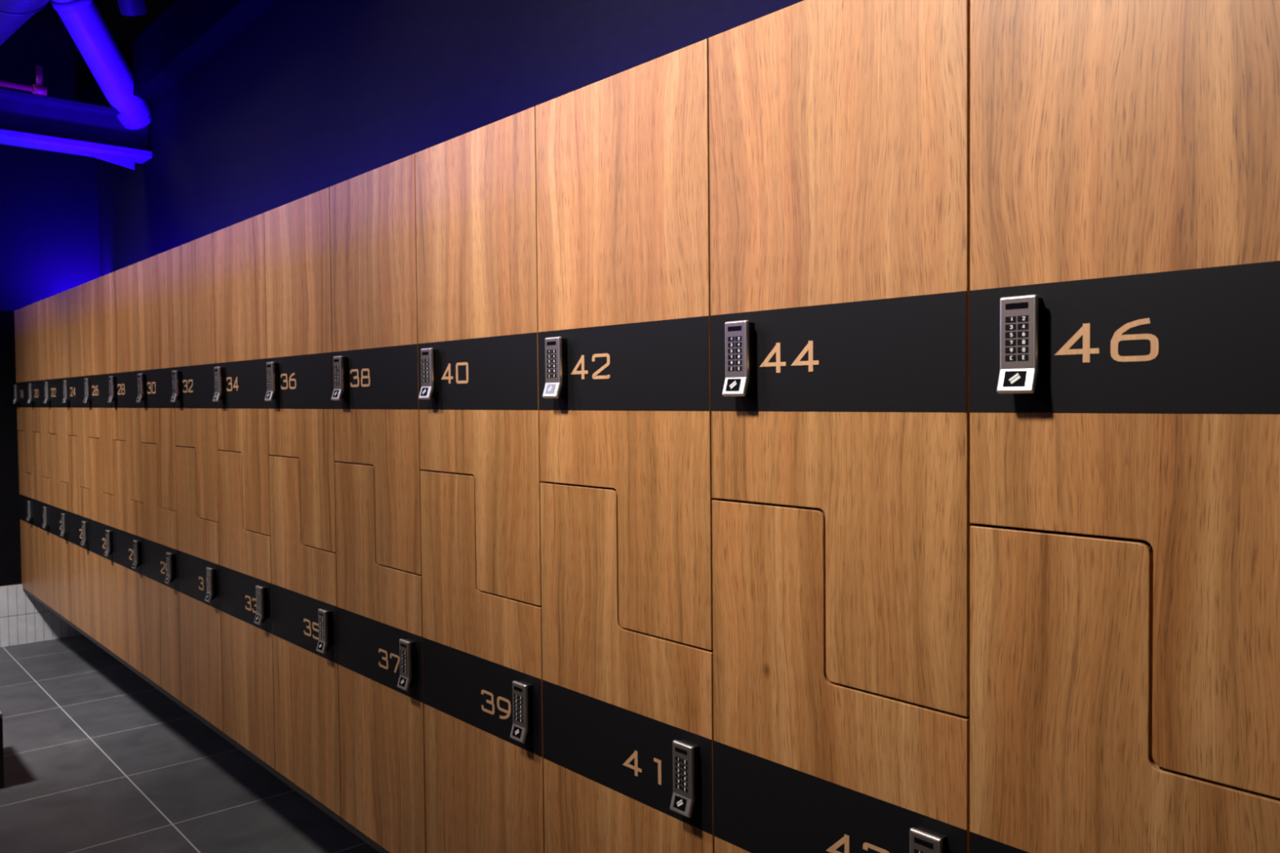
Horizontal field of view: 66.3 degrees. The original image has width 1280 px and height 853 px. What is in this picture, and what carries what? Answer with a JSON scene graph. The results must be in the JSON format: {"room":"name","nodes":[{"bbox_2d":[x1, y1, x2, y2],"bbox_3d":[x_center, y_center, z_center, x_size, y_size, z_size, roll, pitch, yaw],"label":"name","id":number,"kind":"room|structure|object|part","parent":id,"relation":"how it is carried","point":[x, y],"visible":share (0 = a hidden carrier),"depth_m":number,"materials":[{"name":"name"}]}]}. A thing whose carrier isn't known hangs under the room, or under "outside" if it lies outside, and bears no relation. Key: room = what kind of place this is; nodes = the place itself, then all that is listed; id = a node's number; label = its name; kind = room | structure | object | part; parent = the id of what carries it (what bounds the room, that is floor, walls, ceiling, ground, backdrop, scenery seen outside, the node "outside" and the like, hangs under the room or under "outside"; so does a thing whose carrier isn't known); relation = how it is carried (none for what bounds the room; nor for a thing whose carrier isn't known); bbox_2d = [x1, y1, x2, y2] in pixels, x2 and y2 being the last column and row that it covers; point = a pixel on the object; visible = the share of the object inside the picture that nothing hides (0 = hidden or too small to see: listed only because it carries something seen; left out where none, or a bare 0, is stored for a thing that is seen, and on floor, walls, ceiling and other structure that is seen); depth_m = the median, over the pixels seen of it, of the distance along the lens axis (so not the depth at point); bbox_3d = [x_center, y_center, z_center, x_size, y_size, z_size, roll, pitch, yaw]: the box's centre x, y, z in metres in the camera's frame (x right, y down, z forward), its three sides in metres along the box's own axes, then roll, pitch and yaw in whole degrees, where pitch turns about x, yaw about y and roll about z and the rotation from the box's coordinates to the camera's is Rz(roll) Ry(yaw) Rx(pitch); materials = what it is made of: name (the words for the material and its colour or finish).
{"room":"changing room","nodes":[
{"label":"changing room","id":0,"kind":"room"},
{"bbox_2d":[0,65,47,95],"bbox_3d":[-3.167,-1.465,3.691,1.620,0.119,0.038,-2,2,-41],"label":"pipe","id":1,"kind":"object","parent":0,"point":[38,89],"visible":1,"depth_m":4.19,"materials":[{"name":"metal"}]},
{"bbox_2d":[0,1,100,586],"bbox_3d":[-4.545,-0.547,4.281,3.920,3.532,0.100,-2,2,-41],"label":"wall","id":2,"kind":"structure","parent":0,"point":[50,236],"depth_m":5.31,"materials":[{"name":"black paint"}]},
{"bbox_2d":[0,583,83,647],"bbox_3d":[-4.455,1.054,4.319,3.820,0.327,0.012,-2,2,-41],"label":"trim","id":3,"kind":"structure","parent":2,"relation":"attached to","point":[24,620],"depth_m":5.31,"materials":[{"name":"white tile"}]},
{"bbox_2d":[93,0,102,8],"bbox_3d":[-1.910,-2.277,1.308,4.020,0.150,7.990,-2,2,-41],"label":"ceiling","id":4,"kind":"structure","parent":0,"point":[98,2],"depth_m":5.35,"materials":[{"name":"black paint"}]},
{"bbox_2d":[50,0,151,129],"bbox_3d":[-2.468,-1.889,4.202,0.187,0.952,1.181,-1,2,1],"label":"pipe","id":5,"kind":"object","parent":4,"relation":"attached to","point":[82,19],"visible":0.9,"depth_m":4.43,"materials":[{"name":"metal"}]},
{"bbox_2d":[117,0,146,16],"bbox_3d":[-2.118,-2.007,3.940,0.100,0.597,0.454,-1,2,-5],"label":"pipe","id":6,"kind":"object","parent":4,"relation":"attached to","point":[127,7],"visible":1,"depth_m":4.08,"materials":[{"name":"paint"}]},
{"bbox_2d":[0,635,379,852],"bbox_3d":[-1.876,1.328,1.413,4.020,0.100,7.990,-2,2,-41],"label":"floor","id":7,"kind":"structure","parent":0,"point":[98,759],"depth_m":3.40,"materials":[{"name":"tile"}]},
{"bbox_2d":[0,711,4,788],"bbox_3d":[-2.631,1.106,3.180,0.900,0.256,0.424,-2,2,-41],"label":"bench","id":8,"kind":"object","parent":7,"relation":"on","point":[2,759],"visible":1,"depth_m":3.32,"materials":[{"name":"black"}]},
{"bbox_2d":[22,587,389,852],"bbox_3d":[-1.202,0.919,3.202,0.415,0.019,5.989,-2,2,-41],"label":"baseboard","id":9,"kind":"structure","parent":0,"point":[367,840],"depth_m":2.84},
{"bbox_2d":[17,430,36,597],"bbox_3d":[-3.072,0.443,5.275,0.442,0.845,0.392,-2,2,-41],"label":"locker","id":10,"kind":"object","parent":9,"relation":"on","point":[28,557],"visible":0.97,"depth_m":5.16,"materials":[{"name":"brown wood"}]},
{"bbox_2d":[13,305,33,474],"bbox_3d":[-3.078,-0.194,5.256,0.442,0.857,0.392,-2,2,-41],"label":"locker","id":11,"kind":"object","parent":10,"relation":"on","point":[21,320],"visible":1,"depth_m":5.11,"materials":[{"name":"brown wood"}]},
{"bbox_2d":[31,431,53,608],"bbox_3d":[-2.811,0.449,4.981,0.442,0.845,0.393,-2,2,-41],"label":"locker","id":12,"kind":"object","parent":9,"relation":"on","point":[42,501],"visible":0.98,"depth_m":4.86,"materials":[{"name":"brown wood"}]},
{"bbox_2d":[26,298,49,478],"bbox_3d":[-2.817,-0.188,4.962,0.442,0.857,0.393,-2,2,-41],"label":"locker","id":13,"kind":"object","parent":12,"relation":"on","point":[37,319],"visible":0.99,"depth_m":4.81,"materials":[{"name":"brown wood"}]},
{"bbox_2d":[48,433,71,622],"bbox_3d":[-2.550,0.455,4.685,0.442,0.845,0.394,-2,2,-41],"label":"locker","id":14,"kind":"object","parent":9,"relation":"on","point":[59,491],"visible":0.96,"depth_m":4.57,"materials":[{"name":"brown wood"}]},
{"bbox_2d":[43,292,71,483],"bbox_3d":[-2.556,-0.182,4.667,0.442,0.857,0.394,-2,2,-41],"label":"locker","id":15,"kind":"object","parent":14,"relation":"on","point":[54,304],"visible":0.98,"depth_m":4.52,"materials":[{"name":"brown wood"}]},
{"bbox_2d":[66,435,93,638],"bbox_3d":[-2.288,0.461,4.389,0.442,0.845,0.394,-2,2,-41],"label":"locker","id":16,"kind":"object","parent":9,"relation":"on","point":[79,513],"visible":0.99,"depth_m":4.27,"materials":[{"name":"brown wood"}]},
{"bbox_2d":[62,283,89,488],"bbox_3d":[-2.294,-0.176,4.371,0.442,0.857,0.394,-2,2,-41],"label":"locker","id":17,"kind":"object","parent":16,"relation":"on","point":[74,322],"visible":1,"depth_m":4.22,"materials":[{"name":"brown wood"}]},
{"bbox_3d":[-2.347,0.438,4.131,0.002,0.071,0.034,-2,2,-41],"label":"plate","id":18,"kind":"part","parent":16,"relation":"part of","materials":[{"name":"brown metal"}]},
{"bbox_2d":[88,437,118,656],"bbox_3d":[-2.026,0.467,4.094,0.442,0.845,0.394,-2,2,-41],"label":"locker","id":19,"kind":"object","parent":9,"relation":"on","point":[102,519],"visible":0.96,"depth_m":3.97,"materials":[{"name":"brown wood"}]},
{"bbox_2d":[83,274,115,494],"bbox_3d":[-2.033,-0.170,4.075,0.442,0.857,0.394,-2,2,-41],"label":"locker","id":20,"kind":"object","parent":19,"relation":"on","point":[97,318],"visible":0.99,"depth_m":3.92,"materials":[{"name":"brown wood"}]},
{"bbox_3d":[-2.279,-0.159,4.032,0.002,0.071,0.034,-2,2,-41],"label":"plate","id":21,"kind":"part","parent":20,"relation":"part of","materials":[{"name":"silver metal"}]},
{"bbox_3d":[-2.085,0.444,3.836,0.002,0.071,0.034,-2,2,-41],"label":"plate","id":22,"kind":"part","parent":19,"relation":"part of","materials":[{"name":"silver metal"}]},
{"bbox_2d":[112,440,146,676],"bbox_3d":[-1.765,0.473,3.799,0.442,0.845,0.392,-2,2,-41],"label":"locker","id":23,"kind":"object","parent":9,"relation":"on","point":[129,518],"visible":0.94,"depth_m":3.68,"materials":[{"name":"brown wood"}]},
{"bbox_2d":[107,262,147,502],"bbox_3d":[-1.771,-0.164,3.780,0.442,0.857,0.392,-2,2,-41],"label":"locker","id":24,"kind":"object","parent":23,"relation":"on","point":[122,282],"visible":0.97,"depth_m":3.63,"materials":[{"name":"brown wood"}]},
{"bbox_3d":[-2.018,-0.153,3.736,0.002,0.071,0.034,-2,2,-41],"label":"plate","id":25,"kind":"part","parent":24,"relation":"part of","materials":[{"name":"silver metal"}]},
{"bbox_3d":[-1.824,0.450,3.542,0.002,0.071,0.034,-2,2,-41],"label":"plate","id":26,"kind":"part","parent":23,"relation":"part of","materials":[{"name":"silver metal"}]},
{"bbox_2d":[141,443,182,702],"bbox_3d":[-1.503,0.479,3.502,0.442,0.845,0.397,-2,2,-41],"label":"locker","id":27,"kind":"object","parent":9,"relation":"on","point":[160,524],"visible":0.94,"depth_m":3.38,"materials":[{"name":"brown wood"}]},
{"bbox_2d":[136,248,181,511],"bbox_3d":[-1.509,-0.157,3.484,0.442,0.857,0.397,-2,2,-41],"label":"locker","id":28,"kind":"object","parent":27,"relation":"on","point":[154,279],"visible":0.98,"depth_m":3.33,"materials":[{"name":"brown wood"}]},
{"bbox_3d":[-1.757,-0.147,3.442,0.002,0.071,0.034,-2,2,-41],"label":"plate","id":29,"kind":"part","parent":28,"relation":"part of","materials":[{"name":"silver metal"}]},
{"bbox_3d":[-1.561,0.457,3.244,0.002,0.071,0.034,-2,2,-41],"label":"plate","id":30,"kind":"part","parent":27,"relation":"part of","materials":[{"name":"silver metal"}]},
{"bbox_2d":[175,446,223,732],"bbox_3d":[-1.238,0.486,3.203,0.442,0.845,0.401,-2,2,-41],"label":"locker","id":31,"kind":"object","parent":9,"relation":"on","point":[198,538],"visible":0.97,"depth_m":3.08,"materials":[{"name":"brown wood"}]},
{"bbox_2d":[170,232,223,522],"bbox_3d":[-1.244,-0.151,3.184,0.442,0.857,0.401,-2,2,-41],"label":"locker","id":32,"kind":"object","parent":31,"relation":"on","point":[192,262],"visible":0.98,"depth_m":3.03,"materials":[{"name":"brown wood"}]},
{"bbox_3d":[-1.493,-0.141,3.144,0.002,0.071,0.034,-2,2,-41],"label":"plate","id":33,"kind":"part","parent":32,"relation":"part of","materials":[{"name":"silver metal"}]},
{"bbox_3d":[-1.294,0.463,2.942,0.002,0.071,0.034,-2,2,-41],"label":"plate","id":34,"kind":"part","parent":31,"relation":"part of","materials":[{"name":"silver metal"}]},
{"bbox_2d":[217,450,275,769],"bbox_3d":[-0.972,0.492,2.902,0.442,0.845,0.402,-2,2,-41],"label":"locker","id":35,"kind":"object","parent":9,"relation":"on","point":[245,555],"visible":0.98,"depth_m":2.78,"materials":[{"name":"brown wood"}]},
{"bbox_2d":[212,213,273,535],"bbox_3d":[-0.978,-0.145,2.883,0.442,0.857,0.402,-2,2,-41],"label":"locker","id":36,"kind":"object","parent":35,"relation":"on","point":[240,372],"visible":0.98,"depth_m":2.72,"materials":[{"name":"brown wood"}]},
{"bbox_3d":[-1.227,-0.135,2.843,0.002,0.071,0.034,-2,2,-41],"label":"plate","id":37,"kind":"part","parent":36,"relation":"part of","materials":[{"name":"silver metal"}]},
{"bbox_3d":[-1.027,0.469,2.641,0.002,0.071,0.034,-2,2,-41],"label":"plate","id":38,"kind":"part","parent":35,"relation":"part of","materials":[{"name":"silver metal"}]},
{"bbox_2d":[269,455,341,817],"bbox_3d":[-0.703,0.498,2.599,0.442,0.845,0.405,-2,2,-41],"label":"locker","id":39,"kind":"object","parent":9,"relation":"on","point":[304,585],"visible":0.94,"depth_m":2.48,"materials":[{"name":"brown wood"}]},
{"bbox_2d":[264,186,340,552],"bbox_3d":[-0.709,-0.139,2.580,0.442,0.857,0.405,-2,2,-41],"label":"locker","id":40,"kind":"object","parent":39,"relation":"on","point":[297,233],"visible":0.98,"depth_m":2.42,"materials":[{"name":"brown wood"}]},
{"bbox_3d":[-0.960,-0.128,2.541,0.002,0.071,0.034,-2,2,-41],"label":"plate","id":41,"kind":"part","parent":40,"relation":"part of","materials":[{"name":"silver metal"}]},
{"bbox_3d":[-0.758,0.475,2.337,0.002,0.071,0.034,-2,2,-41],"label":"plate","id":42,"kind":"part","parent":39,"relation":"part of","materials":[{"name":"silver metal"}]},
{"bbox_2d":[334,462,426,852],"bbox_3d":[-0.434,0.505,2.295,0.442,0.845,0.405,-2,2,-41],"label":"locker","id":43,"kind":"object","parent":9,"relation":"on","point":[380,615],"visible":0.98,"depth_m":2.17,"materials":[{"name":"brown wood"}]},
{"bbox_2d":[329,153,426,574],"bbox_3d":[-0.440,-0.132,2.276,0.442,0.857,0.405,-2,2,-41],"label":"locker","id":44,"kind":"object","parent":43,"relation":"on","point":[375,397],"visible":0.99,"depth_m":2.11,"materials":[{"name":"brown wood"}]},
{"bbox_3d":[-0.691,-0.122,2.237,0.002,0.071,0.034,-2,2,-41],"label":"plate","id":45,"kind":"part","parent":44,"relation":"part of","materials":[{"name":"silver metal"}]},
{"bbox_3d":[-0.489,0.482,2.033,0.002,0.071,0.034,-2,2,-41],"label":"plate","id":46,"kind":"part","parent":43,"relation":"part of","materials":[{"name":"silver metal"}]},
{"bbox_2d":[420,470,544,852],"bbox_3d":[-0.162,0.511,1.986,0.442,0.845,0.416,-2,2,-41],"label":"locker","id":47,"kind":"object","parent":9,"relation":"on","point":[482,663],"visible":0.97,"depth_m":1.87,"materials":[{"name":"brown wood"}]},
{"bbox_2d":[414,106,549,605],"bbox_3d":[-0.168,-0.126,1.968,0.442,0.857,0.416,-2,2,-41],"label":"locker","id":48,"kind":"object","parent":47,"relation":"on","point":[476,203],"visible":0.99,"depth_m":1.80,"materials":[{"name":"brown wood"}]},
{"bbox_3d":[-0.422,-0.116,1.933,0.002,0.071,0.034,-2,2,-41],"label":"plate","id":49,"kind":"part","parent":48,"relation":"part of","materials":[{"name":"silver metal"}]},
{"bbox_3d":[-0.212,0.488,1.720,0.002,0.071,0.034,-2,2,-41],"label":"plate","id":50,"kind":"part","parent":47,"relation":"part of","materials":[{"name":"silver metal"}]},
{"bbox_2d":[540,482,714,852],"bbox_3d":[0.113,0.517,1.676,0.442,0.845,0.410,-2,2,-41],"label":"locker","id":51,"kind":"object","parent":9,"relation":"on","point":[628,714],"visible":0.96,"depth_m":1.56,"materials":[{"name":"brown wood"}]},
{"bbox_2d":[535,39,720,650],"bbox_3d":[0.107,-0.119,1.657,0.442,0.857,0.410,-2,2,-41],"label":"locker","id":52,"kind":"object","parent":51,"relation":"on","point":[623,157],"visible":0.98,"depth_m":1.49,"materials":[{"name":"brown wood"}]},
{"bbox_3d":[-0.145,-0.109,1.620,0.002,0.071,0.034,-2,2,-41],"label":"plate","id":53,"kind":"part","parent":52,"relation":"part of","materials":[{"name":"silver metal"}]},
{"bbox_3d":[0.060,0.495,1.412,0.002,0.071,0.034,-2,2,-41],"label":"plate","id":54,"kind":"part","parent":51,"relation":"part of","materials":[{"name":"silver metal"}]},
{"bbox_2d":[711,498,969,852],"bbox_3d":[0.381,0.524,1.373,0.442,0.845,0.395,-2,2,-41],"label":"locker","id":55,"kind":"object","parent":9,"relation":"on","point":[805,762],"visible":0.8,"depth_m":1.27,"materials":[{"name":"brown wood"}]},
{"bbox_2d":[708,0,977,716],"bbox_3d":[0.375,-0.113,1.355,0.442,0.857,0.395,-2,2,-41],"label":"locker","id":56,"kind":"object","parent":55,"relation":"on","point":[839,130],"visible":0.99,"depth_m":1.19,"materials":[{"name":"brown wood"}]},
{"bbox_3d":[0.128,-0.103,1.312,0.002,0.071,0.034,-2,2,-41],"label":"plate","id":57,"kind":"part","parent":56,"relation":"part of","materials":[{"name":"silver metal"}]},
{"bbox_3d":[0.323,0.501,1.115,0.002,0.071,0.034,-2,2,-41],"label":"plate","id":58,"kind":"part","parent":55,"relation":"part of","materials":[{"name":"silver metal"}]},
{"bbox_2d":[968,524,1279,852],"bbox_3d":[0.640,0.530,1.081,0.442,0.845,0.383,-2,2,-41],"label":"locker","id":59,"kind":"object","parent":9,"relation":"on","point":[1061,760],"visible":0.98,"depth_m":1.00,"materials":[{"name":"brown wood"}]},
{"bbox_2d":[969,0,1279,798],"bbox_3d":[0.634,-0.107,1.062,0.442,0.857,0.383,-2,2,-41],"label":"locker","id":60,"kind":"object","parent":59,"relation":"on","point":[1125,154],"visible":1,"depth_m":0.93,"materials":[{"name":"brown wood"}]},
{"bbox_3d":[0.391,-0.097,1.015,0.002,0.071,0.034,-2,2,-41],"label":"plate","id":61,"kind":"part","parent":60,"relation":"part of","materials":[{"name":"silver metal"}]},
{"bbox_2d":[97,0,804,276],"bbox_3d":[-0.425,-0.539,2.658,0.100,3.532,7.990,-2,2,-41],"label":"wall","id":62,"kind":"structure","parent":0,"point":[311,96],"depth_m":3.16,"materials":[{"name":"black paint"}]},
{"bbox_2d":[0,88,152,164],"bbox_3d":[-3.794,-1.352,3.566,3.700,0.205,0.170,-2,2,-41],"label":"steel beam","id":63,"kind":"structure","parent":62,"relation":"attached to","point":[30,121],"depth_m":4.54,"materials":[{"name":"grey metal"}]},
{"bbox_2d":[0,0,50,45],"bbox_3d":[-2.183,-1.667,3.422,3.714,0.358,0.358,1,2,43],"label":"air duct","id":64,"kind":"object","parent":63,"relation":"on","point":[14,14],"visible":1,"depth_m":3.58,"materials":[{"name":"grey metal"}]},
{"bbox_2d":[73,150,134,169],"bbox_3d":[-2.550,-1.268,4.669,0.260,0.050,0.012,-2,2,-41],"label":"bracket","id":65,"kind":"object","parent":63,"relation":"attached to","point":[124,162],"visible":1,"depth_m":4.70,"materials":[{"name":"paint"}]},
{"bbox_2d":[75,0,279,107],"bbox_3d":[-0.510,-1.632,2.560,0.100,0.240,7.790,-2,2,-41],"label":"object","id":66,"kind":"structure","parent":62,"relation":"attached to","point":[187,33],"depth_m":4.12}
]}

